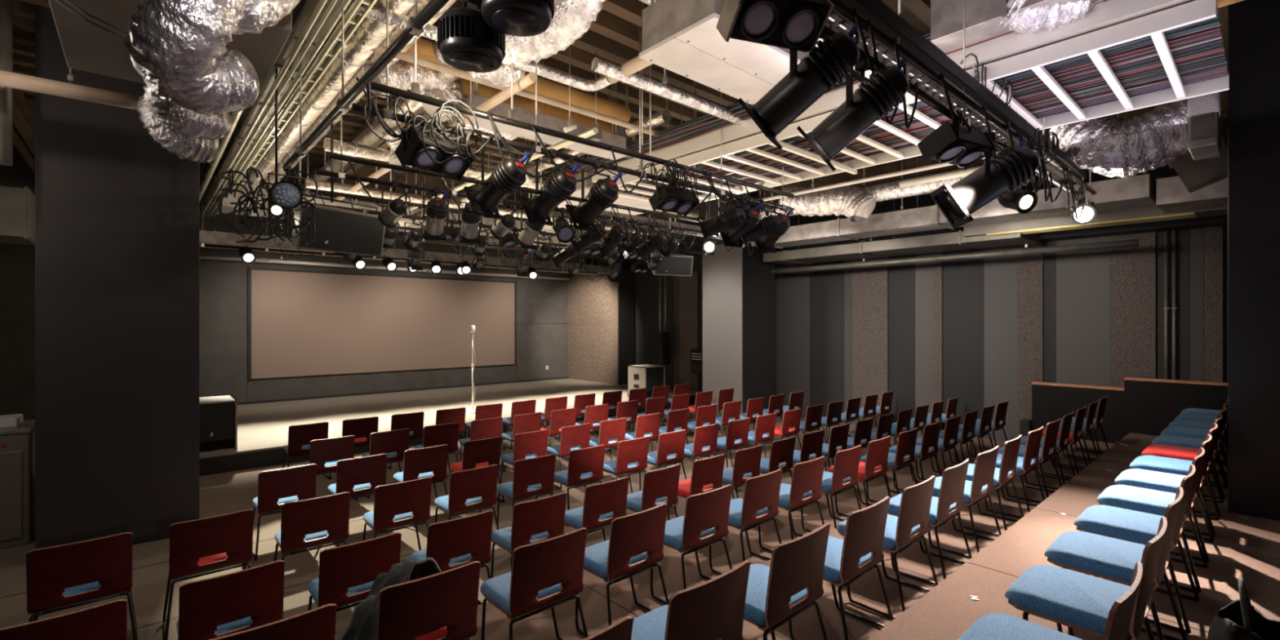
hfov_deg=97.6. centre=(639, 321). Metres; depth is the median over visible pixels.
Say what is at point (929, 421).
seat cushion
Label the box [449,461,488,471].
seat cushion
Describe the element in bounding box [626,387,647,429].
chair
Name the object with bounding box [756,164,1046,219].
insulated pipe
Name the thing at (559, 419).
chair
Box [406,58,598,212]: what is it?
insulated pipe
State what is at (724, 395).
chair
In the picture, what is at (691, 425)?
seat cushion
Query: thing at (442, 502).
seat cushion
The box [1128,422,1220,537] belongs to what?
chair
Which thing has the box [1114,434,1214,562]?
chair
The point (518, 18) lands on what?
pendant light
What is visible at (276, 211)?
light
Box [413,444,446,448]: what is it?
seat cushion
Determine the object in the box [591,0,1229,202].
deck
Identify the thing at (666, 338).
grille
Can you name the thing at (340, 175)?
bar
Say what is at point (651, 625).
seat cushion
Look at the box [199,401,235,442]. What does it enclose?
grille
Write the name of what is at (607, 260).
light
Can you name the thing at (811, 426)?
seat cushion
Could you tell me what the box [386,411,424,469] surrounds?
chair
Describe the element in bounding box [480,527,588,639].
chair
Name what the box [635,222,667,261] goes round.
spotlight
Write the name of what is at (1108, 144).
flexible duct
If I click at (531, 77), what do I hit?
insulated pipe
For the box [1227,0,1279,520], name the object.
column
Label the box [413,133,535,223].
insulated pipe
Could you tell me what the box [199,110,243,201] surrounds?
insulated pipe
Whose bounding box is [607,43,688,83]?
insulated pipe
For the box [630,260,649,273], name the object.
light
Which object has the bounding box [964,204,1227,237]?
air duct
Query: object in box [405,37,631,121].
insulated pipe
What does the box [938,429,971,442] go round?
seat cushion
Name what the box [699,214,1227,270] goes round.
soffit
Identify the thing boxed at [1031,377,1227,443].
wall
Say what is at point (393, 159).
flexible duct
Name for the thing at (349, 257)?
light
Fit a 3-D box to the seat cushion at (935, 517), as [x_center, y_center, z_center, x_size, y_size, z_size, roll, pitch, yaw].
[2.013,1.333,4.052,0.448,0.067,0.418,0,0,-42]
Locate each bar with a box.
[199,163,606,282]
[261,125,653,273]
[282,0,449,168]
[299,94,714,257]
[315,75,760,255]
[351,0,794,216]
[820,0,1097,219]
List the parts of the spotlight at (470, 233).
colour frame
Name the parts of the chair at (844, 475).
leg, leg, leg, backrest, leg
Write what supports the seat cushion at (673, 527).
on the chair at (704, 520)
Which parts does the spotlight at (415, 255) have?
colour frame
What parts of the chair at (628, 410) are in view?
backrest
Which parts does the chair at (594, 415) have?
backrest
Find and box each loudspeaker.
[283,123,385,257]
[648,213,693,275]
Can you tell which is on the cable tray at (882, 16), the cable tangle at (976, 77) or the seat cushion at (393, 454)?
the cable tangle at (976, 77)
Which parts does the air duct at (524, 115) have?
casing, hanger rod, hanger rod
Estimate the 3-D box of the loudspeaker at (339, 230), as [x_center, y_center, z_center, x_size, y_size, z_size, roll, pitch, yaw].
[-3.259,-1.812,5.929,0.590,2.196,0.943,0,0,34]
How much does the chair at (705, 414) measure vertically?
0.778 m
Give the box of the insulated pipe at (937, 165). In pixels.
[761,141,1055,200]
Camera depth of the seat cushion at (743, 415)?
9.79 m
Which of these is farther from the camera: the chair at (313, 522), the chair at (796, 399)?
the chair at (796, 399)
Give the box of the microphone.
[469,324,475,339]
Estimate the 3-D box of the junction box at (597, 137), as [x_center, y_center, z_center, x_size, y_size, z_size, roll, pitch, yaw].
[-0.452,-2.386,5.752,0.100,1.047,0.080,0,0,-42]
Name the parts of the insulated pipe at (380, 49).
hanger rod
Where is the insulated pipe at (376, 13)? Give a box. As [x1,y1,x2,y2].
[345,3,612,91]
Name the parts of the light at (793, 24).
plate, plate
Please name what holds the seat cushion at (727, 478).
on the chair at (747, 462)
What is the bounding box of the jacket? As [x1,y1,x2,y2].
[341,557,441,639]
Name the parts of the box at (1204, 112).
panel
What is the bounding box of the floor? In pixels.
[0,404,922,639]
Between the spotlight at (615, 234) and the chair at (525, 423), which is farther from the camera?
the chair at (525, 423)
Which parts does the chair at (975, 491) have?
leg, leg, leg, backrest, leg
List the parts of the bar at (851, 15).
hanger rod, hanger rod, hanger rod, hanger rod, hanger rod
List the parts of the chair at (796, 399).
backrest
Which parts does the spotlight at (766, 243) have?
colour frame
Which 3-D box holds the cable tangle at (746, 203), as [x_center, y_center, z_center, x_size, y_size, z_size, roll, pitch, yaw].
[1.123,-1.194,5.922,0.234,0.388,0.639,0,0,29]
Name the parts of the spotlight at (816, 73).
colour frame, tilt knob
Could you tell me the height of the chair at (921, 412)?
0.778 m
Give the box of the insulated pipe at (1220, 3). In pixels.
[1040,0,1244,48]
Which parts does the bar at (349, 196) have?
hanger rod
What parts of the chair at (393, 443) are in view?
backrest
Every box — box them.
[590,51,601,142]
[613,84,639,158]
[1168,134,1227,193]
[1187,91,1222,159]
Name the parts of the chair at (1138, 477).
leg, backrest, leg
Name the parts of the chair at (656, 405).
backrest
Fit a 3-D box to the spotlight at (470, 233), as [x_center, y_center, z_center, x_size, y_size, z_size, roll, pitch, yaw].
[-1.761,-1.075,5.808,0.262,0.510,0.391,0,0,-25]
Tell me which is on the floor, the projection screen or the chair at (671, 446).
the chair at (671, 446)
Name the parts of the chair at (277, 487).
leg, leg, backrest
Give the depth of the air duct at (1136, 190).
7.94 m
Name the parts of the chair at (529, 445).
leg, backrest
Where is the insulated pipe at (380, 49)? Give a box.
[360,44,711,151]
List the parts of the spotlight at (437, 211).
colour frame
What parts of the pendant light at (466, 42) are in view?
stem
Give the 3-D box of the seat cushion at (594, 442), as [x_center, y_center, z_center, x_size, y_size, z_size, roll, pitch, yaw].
[-0.530,1.692,7.878,0.448,0.067,0.418,0,0,-42]
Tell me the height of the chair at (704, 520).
0.778 m
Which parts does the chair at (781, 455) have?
backrest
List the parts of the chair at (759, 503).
leg, leg, leg, backrest, leg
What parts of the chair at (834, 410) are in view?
leg, backrest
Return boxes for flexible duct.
[124,0,259,115]
[136,95,218,163]
[143,83,231,140]
[231,0,300,34]
[364,59,465,121]
[382,125,411,173]
[434,40,525,87]
[446,93,518,140]
[501,0,605,65]
[778,184,875,222]
[997,0,1095,35]
[1048,98,1188,173]
[1088,150,1190,177]
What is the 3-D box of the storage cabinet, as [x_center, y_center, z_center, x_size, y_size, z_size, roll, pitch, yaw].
[-6.379,1.570,5.298,0.920,1.100,0.725,0,0,-42]
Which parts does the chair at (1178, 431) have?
leg, leg, backrest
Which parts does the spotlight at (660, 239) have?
colour frame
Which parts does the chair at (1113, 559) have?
leg, leg, backrest, leg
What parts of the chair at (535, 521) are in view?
leg, backrest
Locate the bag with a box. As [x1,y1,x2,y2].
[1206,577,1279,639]
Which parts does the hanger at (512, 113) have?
rod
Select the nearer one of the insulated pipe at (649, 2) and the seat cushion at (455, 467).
the insulated pipe at (649, 2)
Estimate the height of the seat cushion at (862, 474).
0.067 m
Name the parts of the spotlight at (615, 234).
colour frame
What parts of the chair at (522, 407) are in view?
backrest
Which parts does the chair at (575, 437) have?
leg, backrest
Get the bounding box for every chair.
[0,599,127,639]
[26,532,137,639]
[162,509,253,639]
[176,560,284,639]
[208,603,337,639]
[252,463,316,560]
[274,492,350,561]
[282,422,331,479]
[303,435,358,501]
[307,532,401,612]
[327,453,390,529]
[334,416,378,473]
[361,428,409,498]
[362,476,431,551]
[377,560,480,639]
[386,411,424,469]
[393,444,448,513]
[409,510,493,604]
[413,422,459,474]
[434,464,498,542]
[435,407,466,454]
[449,436,504,512]
[459,417,505,471]
[466,403,505,450]
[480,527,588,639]
[490,492,566,577]
[496,453,555,529]
[500,429,548,500]
[501,400,536,448]
[501,412,542,470]
[540,407,577,454]
[541,395,568,437]
[546,422,591,488]
[551,444,605,526]
[564,476,629,541]
[573,393,597,435]
[574,502,668,635]
[575,404,611,451]
[582,615,634,639]
[589,417,626,460]
[593,390,622,432]
[599,436,649,493]
[608,400,638,449]
[625,412,662,465]
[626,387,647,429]
[626,463,680,517]
[631,560,751,639]
[632,396,666,431]
[639,429,686,490]
[641,385,669,422]
[650,484,732,604]
[651,408,691,457]
[663,383,692,420]
[664,393,692,435]
[667,453,725,520]
[675,422,719,464]
[680,404,719,452]
[687,391,712,433]
[707,400,742,450]
[708,417,750,467]
[708,468,782,574]
[711,388,733,430]
[722,444,762,499]
[737,413,777,450]
[739,397,764,444]
[743,523,831,639]
[753,394,785,431]
[758,455,825,552]
[760,436,795,478]
[764,408,801,457]
[776,391,804,421]
[787,404,823,443]
[788,496,893,639]
[792,429,825,464]
[800,444,862,532]
[808,400,843,444]
[814,422,849,471]
[826,396,861,438]
[828,417,873,465]
[829,435,891,516]
[836,475,937,618]
[844,394,878,436]
[850,413,893,447]
[860,427,918,502]
[861,391,893,426]
[871,408,912,444]
[887,458,972,585]
[888,421,942,490]
[892,404,928,445]
[911,400,944,435]
[915,414,960,479]
[927,397,958,424]
[928,445,1001,557]
[935,409,977,471]
[954,404,995,463]
[957,561,1142,639]
[958,435,1023,536]
[969,400,1008,454]
[973,426,1044,518]
[998,417,1062,502]
[1004,516,1167,639]
[1020,411,1075,489]
[1041,405,1088,478]
[1044,400,1098,468]
[1044,486,1187,639]
[1060,395,1108,459]
[1073,464,1199,634]
[1096,447,1208,593]
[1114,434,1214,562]
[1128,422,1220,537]
[1141,413,1224,516]
[1151,406,1227,499]
[1160,400,1227,484]
[1168,398,1227,473]
[1173,413,1227,462]
[1179,408,1227,453]
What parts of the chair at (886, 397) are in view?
backrest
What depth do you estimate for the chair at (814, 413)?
8.94 m
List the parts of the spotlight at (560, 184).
colour frame, label plate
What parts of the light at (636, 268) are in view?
plate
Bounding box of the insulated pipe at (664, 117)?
[444,91,671,199]
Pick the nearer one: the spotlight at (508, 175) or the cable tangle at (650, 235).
the spotlight at (508, 175)
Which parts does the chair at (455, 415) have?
backrest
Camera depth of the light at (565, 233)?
6.47 m
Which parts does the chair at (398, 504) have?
leg, leg, backrest, leg, leg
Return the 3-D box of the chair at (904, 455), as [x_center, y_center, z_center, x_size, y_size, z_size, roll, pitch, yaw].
[2.731,1.548,6.153,0.523,0.778,0.498,0,0,-42]
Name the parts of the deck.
hanger rod, rail, hanger rod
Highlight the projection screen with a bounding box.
[248,267,515,379]
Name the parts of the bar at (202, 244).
hanger rod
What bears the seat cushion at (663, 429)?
on the chair at (677, 419)
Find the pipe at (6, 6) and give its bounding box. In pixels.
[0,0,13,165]
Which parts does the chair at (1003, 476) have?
leg, leg, backrest, leg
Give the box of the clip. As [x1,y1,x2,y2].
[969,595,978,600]
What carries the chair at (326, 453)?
on the floor
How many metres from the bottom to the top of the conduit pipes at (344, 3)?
0.217 m
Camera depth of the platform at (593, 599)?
4.38 m
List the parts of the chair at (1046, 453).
leg, leg, backrest, leg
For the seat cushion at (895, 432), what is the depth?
8.52 m
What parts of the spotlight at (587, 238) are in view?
colour frame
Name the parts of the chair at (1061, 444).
leg, backrest, leg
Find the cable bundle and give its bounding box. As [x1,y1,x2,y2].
[569,0,1107,174]
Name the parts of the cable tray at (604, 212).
rail, rail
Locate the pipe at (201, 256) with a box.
[199,242,569,280]
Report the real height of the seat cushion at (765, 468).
0.067 m
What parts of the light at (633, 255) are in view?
plate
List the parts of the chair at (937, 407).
backrest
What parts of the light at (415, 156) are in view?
plate, plate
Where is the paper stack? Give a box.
[0,413,22,428]
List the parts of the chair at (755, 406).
backrest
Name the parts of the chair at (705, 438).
backrest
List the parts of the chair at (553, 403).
backrest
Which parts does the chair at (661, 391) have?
backrest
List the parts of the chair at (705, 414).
backrest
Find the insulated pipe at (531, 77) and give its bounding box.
[333,71,537,202]
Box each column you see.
[35,4,199,549]
[702,191,774,423]
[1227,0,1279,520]
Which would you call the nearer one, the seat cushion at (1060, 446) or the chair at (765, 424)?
the seat cushion at (1060, 446)
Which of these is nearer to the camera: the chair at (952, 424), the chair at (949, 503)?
the chair at (949, 503)
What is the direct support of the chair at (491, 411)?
on the floor
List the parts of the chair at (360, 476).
backrest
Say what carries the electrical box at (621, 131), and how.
hanging from the ceiling at (614, 35)
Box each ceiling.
[13,0,1227,233]
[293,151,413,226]
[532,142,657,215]
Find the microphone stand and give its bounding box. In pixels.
[466,339,475,413]
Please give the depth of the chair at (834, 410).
9.35 m
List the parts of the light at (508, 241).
plate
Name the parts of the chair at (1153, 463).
leg, backrest, leg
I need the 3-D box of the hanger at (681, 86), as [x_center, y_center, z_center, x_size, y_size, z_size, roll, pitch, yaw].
[0.489,-2.460,6.588,0.100,0.899,0.080,0,0,-42]
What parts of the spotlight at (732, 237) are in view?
colour frame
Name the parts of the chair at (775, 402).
backrest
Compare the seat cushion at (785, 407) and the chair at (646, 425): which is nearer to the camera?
the chair at (646, 425)
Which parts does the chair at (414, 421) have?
backrest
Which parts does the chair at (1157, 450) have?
leg, backrest, leg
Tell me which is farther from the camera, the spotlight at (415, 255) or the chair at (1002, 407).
the spotlight at (415, 255)
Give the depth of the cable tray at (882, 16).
3.44 m
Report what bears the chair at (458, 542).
on the floor
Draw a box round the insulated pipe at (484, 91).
[457,77,679,159]
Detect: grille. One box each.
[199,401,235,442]
[299,205,384,254]
[646,366,663,391]
[655,256,692,275]
[662,334,671,363]
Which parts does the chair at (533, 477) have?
leg, backrest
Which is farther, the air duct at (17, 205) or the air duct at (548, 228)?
the air duct at (548, 228)
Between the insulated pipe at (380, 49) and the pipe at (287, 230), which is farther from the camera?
the pipe at (287, 230)
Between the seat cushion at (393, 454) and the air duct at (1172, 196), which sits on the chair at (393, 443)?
the seat cushion at (393, 454)
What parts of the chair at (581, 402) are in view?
backrest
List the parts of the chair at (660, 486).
backrest, leg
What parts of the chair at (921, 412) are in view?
backrest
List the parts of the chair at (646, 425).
backrest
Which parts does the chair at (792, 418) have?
leg, backrest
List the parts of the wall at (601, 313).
panel, panel, panel, panel, panel, panel, panel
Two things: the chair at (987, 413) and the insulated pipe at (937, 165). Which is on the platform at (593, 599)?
the chair at (987, 413)
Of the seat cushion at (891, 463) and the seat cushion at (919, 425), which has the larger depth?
the seat cushion at (919, 425)
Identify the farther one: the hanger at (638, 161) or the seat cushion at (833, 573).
the hanger at (638, 161)
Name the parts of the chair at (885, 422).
backrest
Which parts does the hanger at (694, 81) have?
rod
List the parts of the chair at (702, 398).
backrest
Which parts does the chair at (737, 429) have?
leg, leg, backrest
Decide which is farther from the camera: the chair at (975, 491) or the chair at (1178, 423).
the chair at (1178, 423)
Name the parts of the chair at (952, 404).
backrest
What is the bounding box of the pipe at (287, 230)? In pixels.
[199,230,395,257]
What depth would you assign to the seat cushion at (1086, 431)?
6.81 m
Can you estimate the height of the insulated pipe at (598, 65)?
0.982 m
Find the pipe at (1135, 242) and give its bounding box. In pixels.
[771,185,1138,274]
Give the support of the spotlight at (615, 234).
hanging from the bar at (340, 175)
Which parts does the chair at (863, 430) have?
backrest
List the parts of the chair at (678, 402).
backrest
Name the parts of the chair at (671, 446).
leg, backrest, leg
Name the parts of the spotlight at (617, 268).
colour frame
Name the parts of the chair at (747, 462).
leg, backrest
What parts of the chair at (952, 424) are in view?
leg, leg, leg, backrest, leg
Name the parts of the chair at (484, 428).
leg, backrest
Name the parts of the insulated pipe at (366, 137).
hanger rod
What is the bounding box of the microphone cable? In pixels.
[472,342,511,410]
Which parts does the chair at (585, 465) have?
leg, backrest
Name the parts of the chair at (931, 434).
leg, leg, leg, backrest, leg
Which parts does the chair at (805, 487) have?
leg, leg, leg, backrest, leg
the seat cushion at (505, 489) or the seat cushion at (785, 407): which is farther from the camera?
the seat cushion at (785, 407)
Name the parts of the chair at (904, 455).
leg, leg, leg, backrest, leg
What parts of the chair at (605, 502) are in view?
leg, backrest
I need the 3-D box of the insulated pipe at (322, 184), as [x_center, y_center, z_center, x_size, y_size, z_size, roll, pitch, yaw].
[-1.767,-2.314,9.667,7.000,1.193,0.170,0,0,-42]
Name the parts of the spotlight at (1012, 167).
colour frame, tilt knob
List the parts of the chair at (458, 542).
backrest, leg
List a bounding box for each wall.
[0,160,582,420]
[567,267,634,385]
[584,120,1227,440]
[1019,418,1031,436]
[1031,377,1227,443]
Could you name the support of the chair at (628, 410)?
on the floor
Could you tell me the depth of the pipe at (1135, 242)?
9.13 m
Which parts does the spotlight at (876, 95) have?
colour frame, tilt knob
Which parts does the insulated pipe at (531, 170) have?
hanger rod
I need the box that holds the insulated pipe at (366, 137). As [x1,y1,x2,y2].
[301,71,458,192]
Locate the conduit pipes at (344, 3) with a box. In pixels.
[199,0,363,222]
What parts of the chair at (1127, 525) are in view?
leg, backrest, leg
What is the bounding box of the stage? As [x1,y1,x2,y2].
[199,378,699,475]
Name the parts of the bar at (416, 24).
hanger rod, hanger rod, hanger rod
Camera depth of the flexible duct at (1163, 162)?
5.12 m
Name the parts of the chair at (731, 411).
backrest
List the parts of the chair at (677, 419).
backrest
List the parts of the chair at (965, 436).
leg, leg, backrest, leg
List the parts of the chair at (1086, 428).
leg, backrest, leg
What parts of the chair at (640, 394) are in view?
backrest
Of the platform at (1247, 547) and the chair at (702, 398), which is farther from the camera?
the chair at (702, 398)
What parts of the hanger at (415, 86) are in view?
rod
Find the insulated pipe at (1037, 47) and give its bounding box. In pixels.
[756,46,1039,133]
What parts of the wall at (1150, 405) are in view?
cap rail, cap rail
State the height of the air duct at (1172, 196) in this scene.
0.300 m
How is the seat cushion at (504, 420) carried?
on the chair at (522, 407)
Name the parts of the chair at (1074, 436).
leg, backrest, leg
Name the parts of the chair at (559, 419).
backrest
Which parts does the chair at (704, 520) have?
leg, leg, leg, backrest, leg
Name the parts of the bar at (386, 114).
hanger rod, hanger rod, hanger rod, hanger rod, hanger rod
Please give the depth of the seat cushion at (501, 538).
4.31 m
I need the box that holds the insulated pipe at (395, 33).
[261,0,456,188]
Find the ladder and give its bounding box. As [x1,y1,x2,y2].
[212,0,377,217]
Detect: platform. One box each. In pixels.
[463,436,1006,639]
[742,439,1115,639]
[867,432,1279,639]
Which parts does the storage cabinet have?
door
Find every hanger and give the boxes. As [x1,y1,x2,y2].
[410,4,419,93]
[508,62,515,119]
[636,26,641,167]
[647,64,652,165]
[680,85,682,123]
[692,80,696,190]
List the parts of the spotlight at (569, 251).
colour frame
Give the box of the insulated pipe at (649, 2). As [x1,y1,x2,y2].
[639,0,656,5]
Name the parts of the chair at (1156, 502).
leg, backrest, leg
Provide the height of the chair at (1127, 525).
0.778 m
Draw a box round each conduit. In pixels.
[1163,231,1169,379]
[1170,230,1177,379]
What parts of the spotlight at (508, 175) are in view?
colour frame, tilt knob, label plate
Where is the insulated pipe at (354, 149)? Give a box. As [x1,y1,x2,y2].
[323,95,699,217]
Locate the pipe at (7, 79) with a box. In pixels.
[0,68,140,110]
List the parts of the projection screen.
frame, frame, frame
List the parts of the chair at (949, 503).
leg, leg, leg, backrest, leg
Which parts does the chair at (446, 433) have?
backrest, leg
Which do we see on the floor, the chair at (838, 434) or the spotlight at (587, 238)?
the chair at (838, 434)
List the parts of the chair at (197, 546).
leg, leg, backrest, leg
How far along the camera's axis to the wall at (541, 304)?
12.61 m
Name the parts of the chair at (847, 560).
leg, leg, leg, backrest, leg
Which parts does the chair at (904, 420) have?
backrest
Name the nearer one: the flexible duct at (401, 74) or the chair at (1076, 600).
the chair at (1076, 600)
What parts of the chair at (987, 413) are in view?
leg, backrest, leg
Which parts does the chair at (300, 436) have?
leg, leg, backrest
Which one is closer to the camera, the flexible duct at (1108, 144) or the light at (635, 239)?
the flexible duct at (1108, 144)
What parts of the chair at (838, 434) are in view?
backrest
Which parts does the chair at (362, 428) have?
backrest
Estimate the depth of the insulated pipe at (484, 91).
5.85 m
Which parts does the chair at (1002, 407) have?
leg, backrest, leg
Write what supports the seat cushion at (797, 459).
on the chair at (812, 442)
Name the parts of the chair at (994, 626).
backrest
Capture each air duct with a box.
[0,185,35,245]
[48,0,292,106]
[199,0,356,211]
[199,230,334,255]
[217,183,617,249]
[341,186,610,275]
[462,62,626,159]
[488,166,600,244]
[751,111,1155,248]
[763,186,1039,265]
[930,0,1104,54]
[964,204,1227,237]
[1155,175,1227,213]
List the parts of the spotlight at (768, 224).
colour frame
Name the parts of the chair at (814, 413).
backrest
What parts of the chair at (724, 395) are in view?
backrest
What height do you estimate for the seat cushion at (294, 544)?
0.067 m
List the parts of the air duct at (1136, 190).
hanger rod, hanger rod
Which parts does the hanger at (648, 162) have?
rod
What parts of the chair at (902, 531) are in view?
leg, leg, leg, backrest, leg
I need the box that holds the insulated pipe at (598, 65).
[591,57,809,150]
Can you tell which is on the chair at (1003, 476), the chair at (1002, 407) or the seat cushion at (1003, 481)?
the seat cushion at (1003, 481)
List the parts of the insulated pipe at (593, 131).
hanger rod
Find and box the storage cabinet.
[0,419,35,549]
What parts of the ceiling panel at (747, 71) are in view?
casing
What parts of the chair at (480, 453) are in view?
backrest, leg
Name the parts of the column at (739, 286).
facing panel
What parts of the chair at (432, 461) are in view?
backrest, leg, leg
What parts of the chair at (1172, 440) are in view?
leg, backrest, leg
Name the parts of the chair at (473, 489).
leg, backrest, leg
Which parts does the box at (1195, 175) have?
casing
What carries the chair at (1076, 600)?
on the platform at (1247, 547)
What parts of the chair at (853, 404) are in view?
backrest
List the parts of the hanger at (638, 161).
rod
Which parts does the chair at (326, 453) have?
backrest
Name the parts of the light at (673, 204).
plate, plate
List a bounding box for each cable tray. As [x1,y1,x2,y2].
[550,155,753,244]
[825,0,1086,181]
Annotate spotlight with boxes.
[406,240,425,270]
[421,186,451,239]
[457,192,483,243]
[463,136,530,218]
[511,210,544,249]
[515,248,532,276]
[519,148,580,226]
[549,239,577,268]
[565,159,622,231]
[570,218,606,255]
[593,215,626,257]
[606,259,623,282]
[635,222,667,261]
[697,190,749,242]
[720,194,763,247]
[737,25,859,150]
[740,199,781,248]
[754,202,792,252]
[796,53,909,171]
[929,131,1039,228]
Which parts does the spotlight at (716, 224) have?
colour frame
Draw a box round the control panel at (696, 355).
[690,349,702,373]
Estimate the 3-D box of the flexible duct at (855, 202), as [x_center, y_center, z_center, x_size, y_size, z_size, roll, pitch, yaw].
[2.906,-1.871,8.768,0.492,0.772,1.541,0,0,-42]
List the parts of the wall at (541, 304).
panel, skirting, panel, panel, panel, panel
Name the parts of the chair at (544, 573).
leg, leg, backrest, leg, leg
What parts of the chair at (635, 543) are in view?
leg, leg, leg, backrest, leg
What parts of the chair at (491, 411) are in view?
backrest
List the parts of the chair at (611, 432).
backrest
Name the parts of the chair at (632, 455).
leg, backrest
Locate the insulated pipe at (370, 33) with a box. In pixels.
[242,0,418,191]
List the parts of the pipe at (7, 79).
hanger rod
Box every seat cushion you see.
[62,581,100,596]
[168,552,227,566]
[176,616,252,638]
[252,495,297,511]
[274,530,328,548]
[283,444,310,453]
[303,460,338,466]
[307,577,373,607]
[327,482,370,494]
[354,436,366,442]
[361,452,396,457]
[362,511,413,529]
[393,471,433,482]
[409,548,471,565]
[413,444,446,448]
[415,626,448,639]
[434,494,481,512]
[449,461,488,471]
[459,437,490,444]
[466,422,471,427]
[480,572,561,616]
[491,525,548,551]
[496,481,541,497]
[500,453,536,464]
[501,431,528,440]
[502,417,511,424]
[540,426,566,435]
[546,444,580,456]
[554,469,592,485]
[564,506,613,528]
[575,421,599,425]
[583,539,647,579]
[589,437,617,446]
[603,459,637,474]
[608,417,631,420]
[625,431,652,439]
[626,490,666,511]
[631,604,668,639]
[647,450,675,464]
[658,426,681,434]
[663,515,715,550]
[664,408,671,415]
[677,478,712,497]
[684,443,710,456]
[687,421,709,430]
[688,405,703,412]
[707,416,734,425]
[716,436,741,448]
[722,467,751,484]
[728,497,767,528]
[739,412,757,419]
[740,431,768,442]
[743,564,807,626]
[760,457,786,474]
[762,408,778,415]
[766,425,794,435]
[776,405,798,412]
[778,483,812,508]
[792,420,816,430]
[792,449,815,463]
[814,416,836,425]
[814,443,841,456]
[821,471,850,493]
[822,535,871,582]
[826,413,854,421]
[828,436,866,448]
[829,461,880,479]
[836,514,919,549]
[844,408,872,417]
[850,431,886,440]
[860,452,909,467]
[861,405,888,413]
[871,426,906,435]
[888,444,933,458]
[888,493,955,524]
[892,421,922,430]
[911,417,937,425]
[915,436,953,449]
[927,413,952,421]
[932,476,987,502]
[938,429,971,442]
[957,613,1083,639]
[958,423,987,435]
[965,463,1011,486]
[973,453,1034,473]
[975,418,1002,429]
[998,444,1052,461]
[1004,564,1130,639]
[1020,435,1066,450]
[1041,428,1079,442]
[1044,422,1090,435]
[1044,530,1145,582]
[1060,416,1101,427]
[1073,505,1164,544]
[1096,484,1176,515]
[1114,468,1185,493]
[1128,455,1192,475]
[1141,444,1199,460]
[1151,434,1205,448]
[1160,426,1209,438]
[1168,419,1213,430]
[1173,413,1217,422]
[1179,408,1220,416]
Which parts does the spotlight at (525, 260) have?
colour frame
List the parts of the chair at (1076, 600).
leg, leg, backrest, leg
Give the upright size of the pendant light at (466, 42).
0.292 m
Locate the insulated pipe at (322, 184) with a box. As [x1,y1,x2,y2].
[306,147,682,239]
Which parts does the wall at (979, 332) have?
panel, panel, panel, panel, panel, panel, panel, panel, panel, panel, panel, panel, panel, panel, panel, panel, panel, panel, panel, panel, panel, panel, panel, panel, panel, panel, panel, panel, panel, panel, panel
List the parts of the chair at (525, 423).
backrest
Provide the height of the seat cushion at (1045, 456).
0.067 m
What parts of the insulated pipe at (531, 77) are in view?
hanger rod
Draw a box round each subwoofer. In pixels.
[199,395,237,454]
[627,364,665,399]
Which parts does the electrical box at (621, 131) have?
label plate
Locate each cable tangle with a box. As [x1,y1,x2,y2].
[214,167,319,244]
[363,93,485,170]
[622,216,666,249]
[643,159,697,205]
[725,191,762,218]
[956,53,1013,115]
[1027,128,1059,164]
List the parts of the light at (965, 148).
plate, plate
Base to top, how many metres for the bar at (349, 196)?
1.896 m
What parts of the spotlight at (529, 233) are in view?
colour frame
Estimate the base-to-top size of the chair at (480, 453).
0.778 m
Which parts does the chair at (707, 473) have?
backrest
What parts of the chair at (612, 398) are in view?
backrest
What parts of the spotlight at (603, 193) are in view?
colour frame, label plate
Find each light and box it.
[236,246,256,263]
[267,69,284,216]
[267,162,306,208]
[342,253,356,261]
[350,254,366,270]
[377,180,410,227]
[381,256,397,271]
[382,221,399,248]
[394,120,475,181]
[402,214,422,250]
[405,262,417,273]
[429,260,442,274]
[435,219,464,243]
[437,0,505,72]
[454,262,464,275]
[459,261,471,275]
[471,224,489,256]
[471,249,488,269]
[478,0,554,36]
[489,198,518,239]
[498,226,524,248]
[527,266,537,279]
[534,231,553,261]
[552,207,575,243]
[568,253,584,275]
[577,242,601,256]
[602,244,621,266]
[622,218,644,253]
[622,245,646,260]
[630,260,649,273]
[648,178,699,217]
[648,248,663,270]
[659,224,681,257]
[702,200,715,253]
[715,0,834,56]
[917,109,996,170]
[996,186,1038,213]
[1071,177,1096,224]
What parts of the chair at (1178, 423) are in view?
leg, leg, backrest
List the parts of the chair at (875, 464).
leg, leg, leg, backrest, leg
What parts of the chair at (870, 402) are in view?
backrest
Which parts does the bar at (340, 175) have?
hanger rod, hanger rod, hanger rod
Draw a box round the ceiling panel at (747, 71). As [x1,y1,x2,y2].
[639,0,806,104]
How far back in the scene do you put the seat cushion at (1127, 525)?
3.14 m
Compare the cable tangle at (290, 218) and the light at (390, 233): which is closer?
the cable tangle at (290, 218)
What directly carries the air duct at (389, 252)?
hanging from the ceiling at (614, 35)
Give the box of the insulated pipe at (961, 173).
[899,160,985,187]
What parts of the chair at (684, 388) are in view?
backrest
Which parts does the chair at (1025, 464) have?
leg, leg, leg, backrest, leg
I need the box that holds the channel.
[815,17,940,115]
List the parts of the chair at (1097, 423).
leg, backrest, leg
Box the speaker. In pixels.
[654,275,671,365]
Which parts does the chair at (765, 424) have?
backrest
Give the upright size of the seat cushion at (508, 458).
0.067 m
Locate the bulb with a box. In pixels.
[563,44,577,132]
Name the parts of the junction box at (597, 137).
hanger rod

